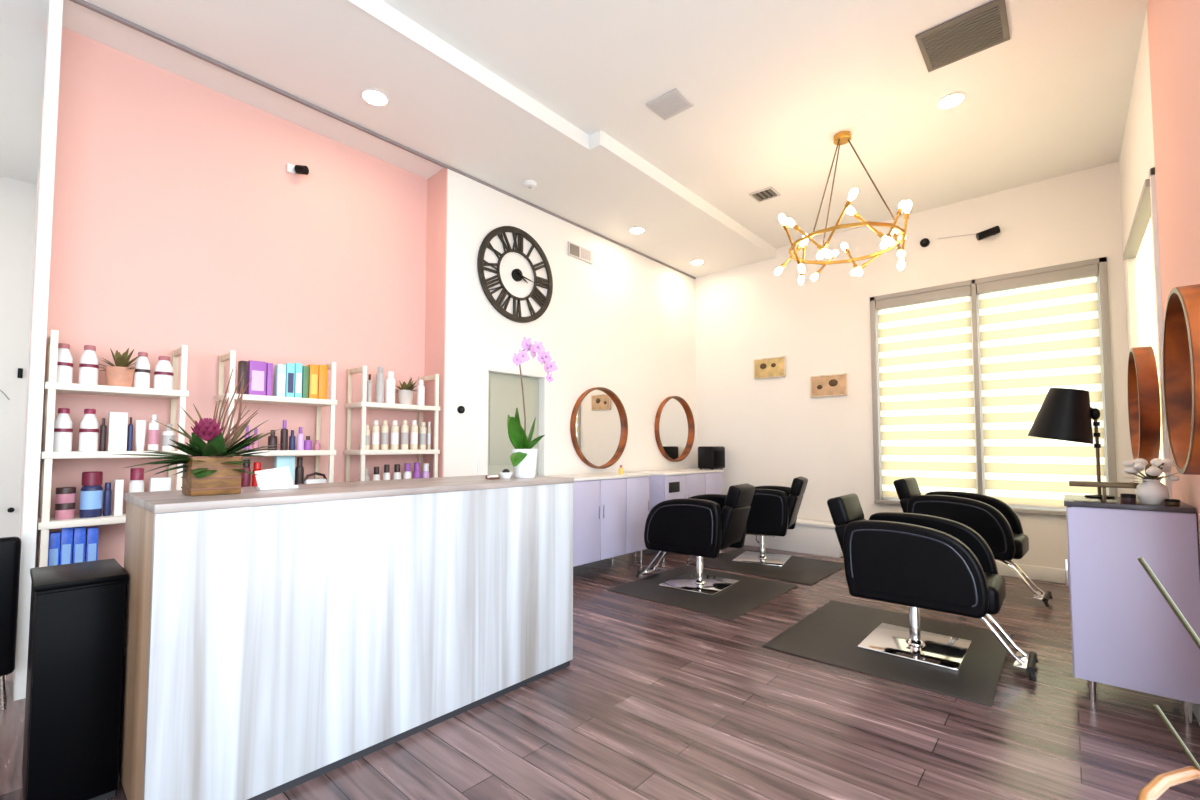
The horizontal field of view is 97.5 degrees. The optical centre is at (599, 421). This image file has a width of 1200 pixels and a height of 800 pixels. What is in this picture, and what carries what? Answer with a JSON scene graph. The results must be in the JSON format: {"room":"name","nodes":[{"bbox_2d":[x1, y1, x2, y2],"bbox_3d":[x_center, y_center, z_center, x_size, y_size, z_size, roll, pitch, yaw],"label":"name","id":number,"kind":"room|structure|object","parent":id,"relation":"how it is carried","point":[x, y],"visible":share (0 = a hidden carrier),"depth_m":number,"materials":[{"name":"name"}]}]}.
{"room":"salon","nodes":[
{"label":"salon","id":0,"kind":"room"},
{"bbox_2d":[0,176,36,537],"bbox_3d":[-6.262,-0.404,3.965,0.200,3.740,2.780,-2,-4,42],"label":"wall","id":1,"kind":"structure","parent":0,"point":[17,198],"depth_m":4.82,"materials":[{"name":"white paint"}]},
{"bbox_2d":[13,0,62,700],"bbox_3d":[-4.173,-0.406,3.908,3.400,3.740,0.132,-2,-4,42],"label":"wall","id":2,"kind":"structure","parent":0,"point":[55,8],"depth_m":2.76,"materials":[{"name":"white paint"}]},
{"bbox_2d":[13,27,437,674],"bbox_3d":[-2.338,-0.408,3.876,0.308,3.740,2.522,-2,-4,42],"label":"wall","id":3,"kind":"structure","parent":0,"point":[179,218],"depth_m":3.63,"materials":[{"name":"pink paint"}]},
{"bbox_2d":[287,163,308,174],"bbox_3d":[-2.286,-1.901,3.976,0.150,0.078,0.066,0,-3,6],"label":"security camera","id":4,"kind":"object","parent":3,"relation":"attached to","point":[292,169],"visible":1,"depth_m":3.96,"materials":[{"name":"white plastic"}]},
{"bbox_2d":[433,168,447,476],"bbox_3d":[-1.399,-0.374,4.589,0.148,3.740,0.008,-2,-4,42],"label":"wall","id":5,"kind":"structure","parent":0,"point":[443,173],"depth_m":4.61,"materials":[{"name":"pink paint"}]},
{"bbox_2d":[443,169,696,476],"bbox_3d":[0.020,-0.299,6.181,0.150,3.740,4.260,-2,-4,42],"label":"wall","id":6,"kind":"structure","parent":0,"point":[622,322],"depth_m":5.69,"materials":[{"name":"white paint"}]},
{"bbox_2d":[70,0,695,278],"bbox_3d":[-0.770,-2.203,5.266,0.026,0.021,6.510,-2,-4,42],"label":"trim","id":7,"kind":"structure","parent":6,"relation":"attached to","point":[83,3],"depth_m":3.74,"materials":[{"name":"grey"}]},
{"bbox_2d":[477,344,547,475],"bbox_3d":[-0.878,0.417,5.125,0.162,2.210,0.860,-2,-4,42],"label":"door","id":8,"kind":"structure","parent":6,"relation":"in","point":[499,379],"depth_m":5.08,"materials":[{"name":"white paint"}]},
{"bbox_2d":[477,226,552,322],"bbox_3d":[-0.806,-1.434,5.155,0.045,0.930,0.930,-2,-4,42],"label":"wall clock","id":9,"kind":"object","parent":6,"relation":"attached to","point":[536,294],"visible":1,"depth_m":5.12,"materials":[{"name":"metal"}]},
{"bbox_2d":[568,241,592,263],"bbox_3d":[-0.213,-1.876,5.867,0.016,0.150,0.400,-2,-4,42],"label":"air vent","id":10,"kind":"object","parent":6,"relation":"in","point":[574,250],"visible":1,"depth_m":5.85,"materials":[{"name":"grey metal"}]},
{"bbox_2d":[570,387,627,468],"bbox_3d":[0.009,0.075,5.986,0.061,0.924,0.924,-2,-4,42],"label":"round mirror","id":11,"kind":"object","parent":6,"relation":"attached to","point":[599,422],"visible":1,"depth_m":5.99,"materials":[{"name":"orange wood"}]},
{"bbox_2d":[655,396,694,461],"bbox_3d":[1.025,0.104,7.130,0.061,0.890,0.890,-2,-4,42],"label":"round mirror","id":12,"kind":"object","parent":6,"relation":"attached to","point":[674,420],"visible":1,"depth_m":7.14,"materials":[{"name":"orange wood"}]},
{"bbox_2d":[0,0,1147,276],"bbox_3d":[-1.222,-2.415,3.878,7.980,0.270,9.500,-2,-4,42],"label":"ceiling","id":13,"kind":"structure","parent":0,"point":[770,85],"depth_m":3.76,"materials":[{"name":"paint"}]},
{"bbox_2d":[359,88,389,106],"bbox_3d":[-1.587,-2.282,3.711,0.200,0.009,0.200,-2,-4,42],"label":"recessed light","id":14,"kind":"object","parent":13,"relation":"in","point":[372,96],"visible":1,"depth_m":3.71,"materials":[{"name":"white plastic"}]},
{"bbox_2d":[346,0,588,149],"bbox_3d":[-1.993,-2.416,2.233,0.008,0.124,5.720,-2,-4,42],"label":"trim","id":15,"kind":"structure","parent":13,"relation":"attached to","point":[381,11],"depth_m":3.47,"materials":[{"name":"white paint"}]},
{"bbox_2d":[646,88,693,119],"bbox_3d":[0.529,-2.388,3.973,0.270,0.014,0.250,-2,-4,42],"label":"access panel","id":16,"kind":"object","parent":13,"relation":"attached to","point":[672,103],"visible":1,"depth_m":3.96,"materials":[{"name":"grey"}]},
{"bbox_2d":[602,131,775,257],"bbox_3d":[1.161,-2.257,5.601,0.008,0.124,3.450,-2,-4,42],"label":"trim","id":17,"kind":"structure","parent":13,"relation":"attached to","point":[608,142],"depth_m":5.17,"materials":[{"name":"white paint"}]},
{"bbox_2d":[749,186,780,202],"bbox_3d":[1.688,-2.321,5.390,0.240,0.014,0.230,-2,-4,42],"label":"ceiling vent","id":18,"kind":"object","parent":13,"relation":"in","point":[768,193],"visible":1,"depth_m":5.37,"materials":[{"name":"grey metal"}]},
{"bbox_2d":[775,131,911,283],"bbox_3d":[2.012,-1.789,4.346,0.989,1.175,1.082,-2,-4,42],"label":"chandelier","id":19,"kind":"object","parent":13,"relation":"hanging from","point":[841,138],"visible":1,"depth_m":4.22,"materials":[{"name":"gold metal"}]},
{"bbox_2d":[935,92,966,109],"bbox_3d":[2.623,-2.392,3.929,0.200,0.009,0.200,-2,-4,42],"label":"recessed light","id":20,"kind":"object","parent":13,"relation":"in","point":[951,100],"visible":1,"depth_m":3.93,"materials":[{"name":"white plastic"}]},
{"bbox_2d":[915,0,1009,71],"bbox_3d":[2.288,-2.418,3.315,0.445,0.014,0.420,-2,-4,42],"label":"ceiling vent","id":21,"kind":"object","parent":13,"relation":"in","point":[986,26],"visible":1,"depth_m":3.30,"materials":[{"name":"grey metal"}]},
{"bbox_2d":[0,545,1199,799],"bbox_3d":[-1.222,1.516,3.692,7.980,0.120,9.500,-2,-4,42],"label":"floor","id":22,"kind":"structure","parent":0,"point":[653,700],"depth_m":2.41,"materials":[{"name":"brown wood"}]},
{"bbox_2d":[0,537,20,709],"bbox_3d":[-3.213,0.987,2.555,0.465,0.831,0.510,-2,-4,42],"label":"chair","id":23,"kind":"object","parent":22,"relation":"on","point":[10,547],"visible":1,"depth_m":2.57,"materials":[{"name":"black leather"}]},
{"bbox_2d":[22,558,128,799],"bbox_3d":[-1.985,0.972,1.984,0.408,0.805,0.243,-2,-4,42],"label":"trash can","id":24,"kind":"object","parent":22,"relation":"on","point":[72,723],"visible":1,"depth_m":1.85,"materials":[{"name":"black plastic"}]},
{"bbox_2d":[37,330,188,566],"bbox_3d":[-2.838,0.475,3.072,0.298,1.900,0.610,-2,-4,42],"label":"shelf rack","id":25,"kind":"object","parent":22,"relation":"on","point":[45,522],"visible":0.48,"depth_m":2.92,"materials":[{"name":"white wood"}]},
{"bbox_2d":[47,531,60,565],"bbox_3d":[-2.971,0.755,2.856,0.071,0.300,0.045,-2,-4,42],"label":"carton","id":26,"kind":"object","parent":25,"relation":"on","point":[54,537],"visible":0.39,"depth_m":2.84,"materials":[{"name":"blue cardboard"}]},
{"bbox_2d":[53,408,72,451],"bbox_3d":[-2.962,0.048,2.901,0.078,0.238,0.078,-2,-4,42],"label":"lotion bottle","id":27,"kind":"object","parent":25,"relation":"on","point":[63,430],"visible":0.93,"depth_m":2.88,"materials":[{"name":"white plastic"}]},
{"bbox_2d":[56,343,72,382],"bbox_3d":[-2.970,-0.316,2.909,0.081,0.225,0.081,-2,-4,42],"label":"lotion bottle","id":28,"kind":"object","parent":25,"relation":"on","point":[65,360],"visible":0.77,"depth_m":2.89,"materials":[{"name":"white plastic"}]},
{"bbox_2d":[54,503,75,519],"bbox_3d":[-2.946,0.494,2.897,0.080,0.086,0.079,-2,-4,42],"label":"jar","id":29,"kind":"object","parent":25,"relation":"on","point":[66,510],"visible":0.92,"depth_m":2.87,"materials":[{"name":"pink plastic"}]},
{"bbox_2d":[55,487,75,503],"bbox_3d":[-2.946,0.408,2.901,0.080,0.086,0.079,-2,-4,42],"label":"jar","id":30,"kind":"object","parent":29,"relation":"on","point":[63,494],"visible":1,"depth_m":2.88,"materials":[{"name":"pink plastic"}]},
{"bbox_2d":[59,527,72,564],"bbox_3d":[-2.939,0.745,2.893,0.071,0.325,0.045,-2,-4,42],"label":"carton","id":31,"kind":"object","parent":25,"relation":"on","point":[66,537],"visible":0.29,"depth_m":2.87,"materials":[{"name":"blue cardboard"}]},
{"bbox_2d":[72,526,85,562],"bbox_3d":[-2.906,0.750,2.930,0.071,0.318,0.045,-2,-4,42],"label":"carton","id":32,"kind":"object","parent":25,"relation":"on","point":[79,533],"visible":0.51,"depth_m":2.91,"materials":[{"name":"blue cardboard"}]},
{"bbox_2d":[78,409,98,450],"bbox_3d":[-2.893,0.050,2.978,0.081,0.240,0.081,-2,-4,42],"label":"lotion bottle","id":33,"kind":"object","parent":25,"relation":"on","point":[88,435],"visible":0.93,"depth_m":2.96,"materials":[{"name":"white plastic"}]},
{"bbox_2d":[78,345,98,384],"bbox_3d":[-2.901,-0.315,2.987,0.081,0.230,0.081,-2,-4,42],"label":"lotion bottle","id":34,"kind":"object","parent":25,"relation":"on","point":[88,370],"visible":0.84,"depth_m":2.96,"materials":[{"name":"white plastic"}]},
{"bbox_2d":[79,471,102,517],"bbox_3d":[-2.878,0.413,2.978,0.093,0.255,0.093,-2,-4,42],"label":"shampoo bottle","id":35,"kind":"object","parent":25,"relation":"on","point":[91,492],"visible":1,"depth_m":2.95,"materials":[{"name":"blue plastic"}]},
{"bbox_2d":[85,526,98,561],"bbox_3d":[-2.871,0.756,2.969,0.071,0.310,0.045,-2,-4,42],"label":"carton","id":36,"kind":"object","parent":25,"relation":"on","point":[91,549],"visible":0.56,"depth_m":2.95,"materials":[{"name":"blue cardboard"}]},
{"bbox_2d":[103,482,111,515],"bbox_3d":[-2.834,0.448,3.026,0.034,0.190,0.034,-2,-4,42],"label":"shampoo bottle","id":37,"kind":"object","parent":25,"relation":"on","point":[107,498],"visible":1,"depth_m":3.02,"materials":[{"name":"blue plastic"}]},
{"bbox_2d":[107,412,127,450],"bbox_3d":[-2.814,0.062,3.067,0.070,0.225,0.078,-2,-4,42],"label":"carton","id":38,"kind":"object","parent":25,"relation":"on","point":[117,421],"visible":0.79,"depth_m":3.04,"materials":[{"name":"white cardboard"}]},
{"bbox_2d":[112,479,123,515],"bbox_3d":[-2.804,0.442,3.060,0.070,0.205,0.036,-2,-4,42],"label":"carton","id":39,"kind":"object","parent":25,"relation":"on","point":[118,483],"visible":1,"depth_m":3.04,"materials":[{"name":"white cardboard"}]},
{"bbox_2d":[99,348,140,386],"bbox_3d":[-2.821,-0.312,3.064,0.238,0.232,0.217,-2,-4,42],"label":"potted plant","id":40,"kind":"object","parent":25,"relation":"on","point":[121,374],"visible":0.94,"depth_m":3.05,"materials":[{"name":"green plant"}]},
{"bbox_2d":[129,468,143,492],"bbox_3d":[-2.751,0.413,3.122,0.068,0.268,0.068,-2,-4,42],"label":"lotion bottle","id":41,"kind":"object","parent":25,"relation":"on","point":[136,484],"visible":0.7,"depth_m":3.10,"materials":[{"name":"white plastic"}]},
{"bbox_2d":[135,420,145,450],"bbox_3d":[-2.746,0.086,3.142,0.047,0.185,0.049,-2,-4,42],"label":"tube","id":42,"kind":"object","parent":25,"relation":"on","point":[140,425],"visible":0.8,"depth_m":3.13,"materials":[{"name":"white plastic"}]},
{"bbox_2d":[133,352,150,387],"bbox_3d":[-2.748,-0.303,3.158,0.075,0.222,0.075,-2,-4,42],"label":"lotion bottle","id":43,"kind":"object","parent":25,"relation":"on","point":[142,367],"visible":0.9,"depth_m":3.14,"materials":[{"name":"white plastic"}]},
{"bbox_2d":[148,415,158,450],"bbox_3d":[-2.705,0.070,3.189,0.051,0.220,0.051,-2,-4,42],"label":"lotion bottle","id":44,"kind":"object","parent":25,"relation":"on","point":[153,430],"visible":0.92,"depth_m":3.17,"materials":[{"name":"white plastic"}]},
{"bbox_2d":[149,477,170,491],"bbox_3d":[-2.680,0.447,3.200,0.070,0.208,0.095,-2,-4,42],"label":"carton","id":45,"kind":"object","parent":25,"relation":"on","point":[156,483],"visible":0.44,"depth_m":3.18,"materials":[{"name":"white cardboard"}]},
{"bbox_2d":[154,356,173,389],"bbox_3d":[-2.681,-0.293,3.233,0.094,0.210,0.094,-2,-4,42],"label":"lotion bottle","id":46,"kind":"object","parent":25,"relation":"on","point":[163,374],"visible":0.84,"depth_m":3.20,"materials":[{"name":"white plastic"}]},
{"bbox_2d":[162,424,174,450],"bbox_3d":[-2.658,0.100,3.241,0.065,0.165,0.065,-2,-4,42],"label":"lotion bottle","id":47,"kind":"object","parent":25,"relation":"on","point":[168,434],"visible":0.89,"depth_m":3.22,"materials":[{"name":"white plastic"}]},
{"bbox_2d":[215,350,336,482],"bbox_3d":[-2.278,0.505,3.701,0.298,1.900,0.684,-2,-4,42],"label":"shelf rack","id":48,"kind":"object","parent":22,"relation":"on","point":[231,356],"visible":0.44,"depth_m":3.68,"materials":[{"name":"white wood"}]},
{"bbox_2d":[237,361,246,393],"bbox_3d":[-2.409,-0.289,3.540,0.070,0.230,0.034,-2,-4,42],"label":"carton","id":49,"kind":"object","parent":48,"relation":"on","point":[242,365],"visible":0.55,"depth_m":3.52,"materials":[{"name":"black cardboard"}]},
{"bbox_2d":[241,459,250,486],"bbox_3d":[-2.382,0.412,3.537,0.054,0.310,0.054,-2,-4,42],"label":"bottle","id":50,"kind":"object","parent":48,"relation":"on","point":[246,477],"visible":0.49,"depth_m":3.52,"materials":[{"name":"red plastic"}]},
{"bbox_2d":[246,360,266,394],"bbox_3d":[-2.353,-0.290,3.602,0.071,0.238,0.100,-2,-4,42],"label":"carton","id":51,"kind":"object","parent":48,"relation":"on","point":[256,370],"visible":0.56,"depth_m":3.58,"materials":[{"name":"purple cardboard"}]},
{"bbox_2d":[266,363,272,395],"bbox_3d":[-2.305,-0.285,3.657,0.070,0.233,0.033,-2,-4,42],"label":"carton","id":52,"kind":"object","parent":48,"relation":"on","point":[269,372],"visible":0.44,"depth_m":3.63,"materials":[{"name":"purple cardboard"}]},
{"bbox_2d":[274,364,285,396],"bbox_3d":[-2.258,-0.282,3.709,0.071,0.232,0.052,-2,-4,42],"label":"carton","id":53,"kind":"object","parent":48,"relation":"on","point":[279,370],"visible":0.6,"depth_m":3.69,"materials":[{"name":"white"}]},
{"bbox_2d":[273,456,294,483],"bbox_3d":[-2.229,0.410,3.709,0.070,0.330,0.115,-2,-4,42],"label":"box","id":54,"kind":"object","parent":48,"relation":"on","point":[279,461],"visible":0.32,"depth_m":3.69,"materials":[{"name":"teal"}]},
{"bbox_2d":[280,420,287,449],"bbox_3d":[-2.233,0.099,3.720,0.046,0.213,0.046,-2,-4,42],"label":"bottle","id":55,"kind":"object","parent":48,"relation":"on","point":[284,432],"visible":0.91,"depth_m":3.70,"materials":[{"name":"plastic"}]},
{"bbox_2d":[284,363,294,396],"bbox_3d":[-2.219,-0.287,3.753,0.071,0.247,0.050,-2,-4,42],"label":"carton","id":56,"kind":"object","parent":48,"relation":"on","point":[290,367],"visible":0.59,"depth_m":3.73,"materials":[{"name":"teal cardboard"}]},
{"bbox_2d":[294,363,302,397],"bbox_3d":[-2.184,-0.289,3.793,0.071,0.254,0.044,-2,-4,42],"label":"carton","id":57,"kind":"object","parent":48,"relation":"on","point":[298,366],"visible":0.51,"depth_m":3.77,"materials":[{"name":"teal"}]},
{"bbox_2d":[295,457,303,483],"bbox_3d":[-2.163,0.419,3.784,0.055,0.320,0.055,-2,-4,42],"label":"bottle","id":58,"kind":"object","parent":48,"relation":"on","point":[299,470],"visible":0.7,"depth_m":3.77,"materials":[{"name":"black plastic"}]},
{"bbox_2d":[302,366,308,397],"bbox_3d":[-2.153,-0.279,3.828,0.070,0.238,0.036,-2,-4,42],"label":"carton","id":59,"kind":"object","parent":48,"relation":"on","point":[305,369],"visible":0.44,"depth_m":3.80,"materials":[{"name":"green cardboard"}]},
{"bbox_2d":[307,364,318,398],"bbox_3d":[-2.116,-0.286,3.869,0.071,0.255,0.058,-2,-4,42],"label":"carton","id":60,"kind":"object","parent":48,"relation":"on","point":[313,369],"visible":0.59,"depth_m":3.84,"materials":[{"name":"orange cardboard"}]},
{"bbox_2d":[318,365,327,398],"bbox_3d":[-2.075,-0.286,3.917,0.070,0.260,0.058,-2,-4,42],"label":"carton","id":61,"kind":"object","parent":48,"relation":"on","point":[323,369],"visible":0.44,"depth_m":3.89,"materials":[{"name":"orange cardboard"}]},
{"bbox_2d":[119,474,573,799],"bbox_3d":[-1.032,0.857,2.593,0.644,1.092,1.923,-2,-4,42],"label":"reception desk","id":62,"kind":"object","parent":22,"relation":"on","point":[276,641],"depth_m":2.06,"materials":[{"name":"beige wood"}]},
{"bbox_2d":[112,369,281,495],"bbox_3d":[-1.538,0.040,2.086,0.496,0.492,0.342,1,-3,-20],"label":"flower arrangement","id":63,"kind":"object","parent":62,"relation":"on","point":[213,467],"visible":1,"depth_m":2.02,"materials":[{"name":"green plant"}]},
{"bbox_2d":[255,466,297,489],"bbox_3d":[-1.420,0.250,2.310,0.063,0.099,0.157,-2,-4,42],"label":"stack","id":64,"kind":"object","parent":62,"relation":"on","point":[276,478],"visible":0.98,"depth_m":2.31,"materials":[{"name":"white paper"}]},
{"bbox_2d":[125,474,573,513],"bbox_3d":[-1.032,0.327,2.618,0.644,0.030,1.923,-2,-4,42],"label":"countertop","id":65,"kind":"structure","parent":62,"relation":"on","point":[156,502],"depth_m":2.19,"materials":[{"name":"brown wood"}]},
{"bbox_2d":[507,337,556,477],"bbox_3d":[-0.387,-0.084,3.175,0.348,0.843,0.215,1,-3,-27],"label":"potted orchid","id":66,"kind":"object","parent":62,"relation":"on","point":[523,458],"visible":0.99,"depth_m":3.12,"materials":[{"name":"plant"}]},
{"bbox_2d":[344,365,439,481],"bbox_3d":[-1.709,0.535,4.342,0.298,1.900,0.679,-2,-4,42],"label":"shelf rack","id":67,"kind":"object","parent":22,"relation":"on","point":[363,405],"visible":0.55,"depth_m":4.22,"materials":[{"name":"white wood"}]},
{"bbox_2d":[375,367,383,402],"bbox_3d":[-1.778,-0.290,4.251,0.064,0.300,0.064,-2,-4,42],"label":"lotion bottle","id":68,"kind":"object","parent":67,"relation":"on","point":[379,398],"visible":0.8,"depth_m":4.22,"materials":[{"name":"grey plastic"}]},
{"bbox_2d":[381,420,388,449],"bbox_3d":[-1.747,0.112,4.268,0.057,0.238,0.057,-2,-4,42],"label":"bottle","id":69,"kind":"object","parent":67,"relation":"on","point":[384,428],"visible":1,"depth_m":4.24,"materials":[{"name":"beige plastic"}]},
{"bbox_2d":[385,371,394,403],"bbox_3d":[-1.720,-0.272,4.316,0.078,0.270,0.078,-2,-4,42],"label":"lotion bottle","id":70,"kind":"object","parent":67,"relation":"on","point":[390,381],"visible":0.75,"depth_m":4.29,"materials":[{"name":"white plastic"}]},
{"bbox_2d":[390,420,398,449],"bbox_3d":[-1.690,0.114,4.331,0.063,0.240,0.063,-2,-4,42],"label":"bottle","id":71,"kind":"object","parent":67,"relation":"on","point":[394,443],"visible":1,"depth_m":4.31,"materials":[{"name":"beige plastic"}]},
{"bbox_2d":[401,420,408,449],"bbox_3d":[-1.633,0.115,4.396,0.061,0.245,0.061,-2,-4,42],"label":"bottle","id":72,"kind":"object","parent":67,"relation":"on","point":[404,428],"visible":1,"depth_m":4.37,"materials":[{"name":"beige plastic"}]},
{"bbox_2d":[395,376,416,404],"bbox_3d":[-1.635,-0.261,4.414,0.201,0.258,0.260,1,-3,-28],"label":"potted plant","id":73,"kind":"object","parent":67,"relation":"on","point":[405,394],"visible":0.95,"depth_m":4.37,"materials":[{"name":"green plant"}]},
{"bbox_2d":[410,420,417,449],"bbox_3d":[-1.575,0.116,4.461,0.061,0.248,0.061,-2,-4,42],"label":"bottle","id":74,"kind":"object","parent":67,"relation":"on","point":[414,428],"visible":1,"depth_m":4.44,"materials":[{"name":"beige plastic"}]},
{"bbox_2d":[552,472,649,566],"bbox_3d":[-0.051,1.052,5.484,0.544,0.975,1.230,-2,-4,42],"label":"base cabinet","id":75,"kind":"object","parent":22,"relation":"on","point":[611,509],"visible":0.73,"depth_m":5.27,"materials":[{"name":"purple laminate"}]},
{"bbox_2d":[628,469,723,554],"bbox_3d":[0.998,1.113,6.664,0.544,0.965,1.370,-2,-4,42],"label":"base cabinet","id":76,"kind":"object","parent":22,"relation":"on","point":[664,485],"visible":0.41,"depth_m":6.31,"materials":[{"name":"purple laminate"}]},
{"bbox_2d":[698,446,724,469],"bbox_3d":[1.512,0.496,7.120,0.246,0.310,0.340,-2,-4,42],"label":"equipment case","id":77,"kind":"object","parent":76,"relation":"on","point":[709,457],"visible":1,"depth_m":7.00,"materials":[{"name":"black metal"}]},
{"bbox_2d":[607,565,797,619],"bbox_3d":[0.936,1.501,4.740,1.220,0.008,1.270,-2,-4,42],"label":"mat","id":78,"kind":"object","parent":22,"relation":"on","point":[750,593],"visible":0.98,"depth_m":4.54,"materials":[{"name":"grey rubber"}]},
{"bbox_2d":[636,483,754,595],"bbox_3d":[0.869,1.037,4.903,1.074,0.931,0.650,-2,-3,38],"label":"salon chair","id":79,"kind":"object","parent":78,"relation":"on","point":[700,526],"visible":1,"depth_m":4.64,"materials":[{"name":"black leather"}]},
{"bbox_2d":[690,548,843,584],"bbox_3d":[1.836,1.546,5.692,1.300,0.008,1.150,-2,-4,42],"label":"mat","id":80,"kind":"object","parent":22,"relation":"on","point":[802,570],"visible":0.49,"depth_m":5.51,"materials":[{"name":"grey rubber"}]},
{"bbox_2d":[732,476,807,566],"bbox_3d":[1.771,1.087,5.961,1.074,0.931,0.650,-2,-3,30],"label":"salon chair","id":81,"kind":"object","parent":80,"relation":"on","point":[774,510],"visible":0.58,"depth_m":5.62,"materials":[{"name":"black leather"}]},
{"bbox_2d":[744,519,842,557],"bbox_3d":[2.278,1.406,6.566,1.430,0.370,0.223,-2,-4,42],"label":"bench","id":82,"kind":"object","parent":22,"relation":"on","point":[808,536],"visible":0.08,"depth_m":6.27,"materials":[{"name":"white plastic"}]},
{"bbox_2d":[762,600,1011,706],"bbox_3d":[1.915,1.441,3.464,1.180,0.008,1.320,-2,-4,42],"label":"mat","id":83,"kind":"object","parent":22,"relation":"on","point":[831,634],"visible":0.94,"depth_m":3.28,"materials":[{"name":"grey rubber"}]},
{"bbox_2d":[827,493,1038,679],"bbox_3d":[2.059,0.964,3.333,1.074,0.931,0.650,-2,-4,42],"label":"salon chair","id":84,"kind":"object","parent":83,"relation":"on","point":[915,561],"visible":1,"depth_m":3.17,"materials":[{"name":"black leather"}]},
{"bbox_2d":[893,477,1052,606],"bbox_3d":[3.214,1.004,4.588,1.074,0.976,0.650,-3,-4,45],"label":"salon chair","id":85,"kind":"object","parent":22,"relation":"on","point":[998,524],"visible":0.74,"depth_m":4.37,"materials":[{"name":"black leather"}]},
{"bbox_2d":[1064,495,1199,725],"bbox_3d":[2.687,0.908,2.689,0.454,1.000,0.500,-2,-4,42],"label":"base cabinet","id":86,"kind":"object","parent":22,"relation":"on","point":[1125,633],"visible":0.94,"depth_m":2.50,"materials":[{"name":"purple laminate"}]},
{"bbox_2d":[1028,388,1114,498],"bbox_3d":[2.607,0.114,2.947,0.283,0.610,0.336,1,-3,-20],"label":"desk lamp","id":87,"kind":"object","parent":86,"relation":"on","point":[1065,414],"visible":0.98,"depth_m":2.87,"materials":[{"name":"black metal"}]},
{"bbox_2d":[1069,481,1139,500],"bbox_3d":[2.639,0.363,2.725,0.310,0.092,0.120,-2,-4,42],"label":"tray","id":88,"kind":"object","parent":86,"relation":"on","point":[1103,485],"visible":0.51,"depth_m":2.70,"materials":[{"name":"brown wood"}]},
{"bbox_2d":[1123,458,1178,504],"bbox_3d":[2.689,0.290,2.550,0.220,0.220,0.203,1,-3,-11],"label":"flower vase","id":89,"kind":"object","parent":86,"relation":"on","point":[1151,490],"visible":0.99,"depth_m":2.53,"materials":[{"name":"white ceramic"}]},
{"bbox_2d":[1137,557,1199,799],"bbox_3d":[1.293,0.837,1.049,0.308,0.987,0.765,-2,-4,42],"label":"accent chair","id":90,"kind":"object","parent":22,"relation":"on","point":[1160,783],"visible":1,"depth_m":1.32,"materials":[{"name":"brown wood"}]},
{"bbox_2d":[695,161,1134,568],"bbox_3d":[3.097,-0.408,6.203,4.730,3.960,0.150,-2,-4,42],"label":"wall","id":91,"kind":"structure","parent":0,"point":[772,431],"depth_m":6.25,"materials":[{"name":"white paint"}]},
{"bbox_2d":[754,356,785,378],"bbox_3d":[2.213,-0.697,6.878,0.420,0.260,0.032,-2,-4,42],"label":"wall art panel","id":92,"kind":"object","parent":91,"relation":"attached to","point":[772,367],"visible":1,"depth_m":6.87,"materials":[{"name":"brown wood"}]},
{"bbox_2d":[810,373,846,396],"bbox_3d":[2.766,-0.430,6.373,0.420,0.260,0.034,-2,-4,42],"label":"wall art panel","id":93,"kind":"object","parent":91,"relation":"attached to","point":[835,384],"visible":1,"depth_m":6.37,"materials":[{"name":"brown wood"}]},
{"bbox_2d":[870,257,1117,515],"bbox_3d":[3.904,-0.280,5.426,1.980,2.370,0.170,-2,-4,42],"label":"window","id":94,"kind":"structure","parent":91,"relation":"in","point":[1102,278],"depth_m":5.36,"materials":[{"name":"grey"}]},
{"bbox_2d":[876,285,976,498],"bbox_3d":[3.530,-0.270,5.728,0.901,2.262,0.075,-2,-4,42],"label":"roller blind","id":95,"kind":"object","parent":94,"relation":"attached to","point":[926,371],"visible":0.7,"depth_m":5.71,"materials":[{"name":"grey"}]},
{"bbox_2d":[977,264,1105,508],"bbox_3d":[4.245,-0.299,5.094,0.911,2.262,0.075,-2,-4,42],"label":"roller blind","id":96,"kind":"object","parent":94,"relation":"attached to","point":[1039,333],"visible":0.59,"depth_m":5.11,"materials":[{"name":"grey fabric"}]},
{"bbox_2d":[996,561,1065,583],"bbox_3d":[3.041,1.502,6.050,4.430,0.130,0.018,-2,-4,42],"label":"baseboard","id":97,"kind":"structure","parent":91,"relation":"attached to","point":[1056,575],"depth_m":5.03,"materials":[{"name":"white paint"}]},
{"bbox_2d":[1119,0,1199,575],"bbox_3d":[3.531,-0.548,3.246,0.150,3.960,3.700,-2,-4,42],"label":"wall","id":98,"kind":"structure","parent":0,"point":[1173,25],"depth_m":2.65,"materials":[{"name":"paint"}]},
{"bbox_2d":[1127,346,1160,465],"bbox_3d":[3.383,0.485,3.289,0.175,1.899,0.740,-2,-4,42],"label":"round mirror","id":99,"kind":"object","parent":98,"relation":"attached to","point":[1144,414],"visible":0.77,"depth_m":3.08,"materials":[{"name":"orange wood"}]},
{"bbox_2d":[1127,167,1171,498],"bbox_3d":[3.818,-0.376,3.599,0.140,2.150,1.680,-2,-4,42],"label":"window","id":100,"kind":"structure","parent":98,"relation":"in","point":[1131,263],"depth_m":3.05,"materials":[{"name":"white glass"}]},
{"bbox_2d":[1123,178,1164,484],"bbox_3d":[3.784,-0.399,3.630,0.090,2.000,1.630,-2,-4,42],"label":"roller blind","id":101,"kind":"object","parent":100,"relation":"attached to","point":[1139,245],"visible":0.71,"depth_m":3.68,"materials":[{"name":"grey fabric"}]},
{"bbox_2d":[1163,284,1199,474],"bbox_3d":[2.390,-0.165,2.127,0.084,0.760,0.760,-2,-4,42],"label":"round mirror","id":102,"kind":"object","parent":98,"relation":"attached to","point":[1181,331],"visible":1,"depth_m":2.31,"materials":[{"name":"orange wood"}]},
{"bbox_2d":[1187,336,1191,421],"bbox_3d":[2.415,-0.166,2.105,0.006,0.714,0.714,-2,-4,42],"label":"mirror glass","id":103,"kind":"object","parent":102,"relation":"attached to","point":[1189,381],"depth_m":2.33,"materials":[{"name":"white"}]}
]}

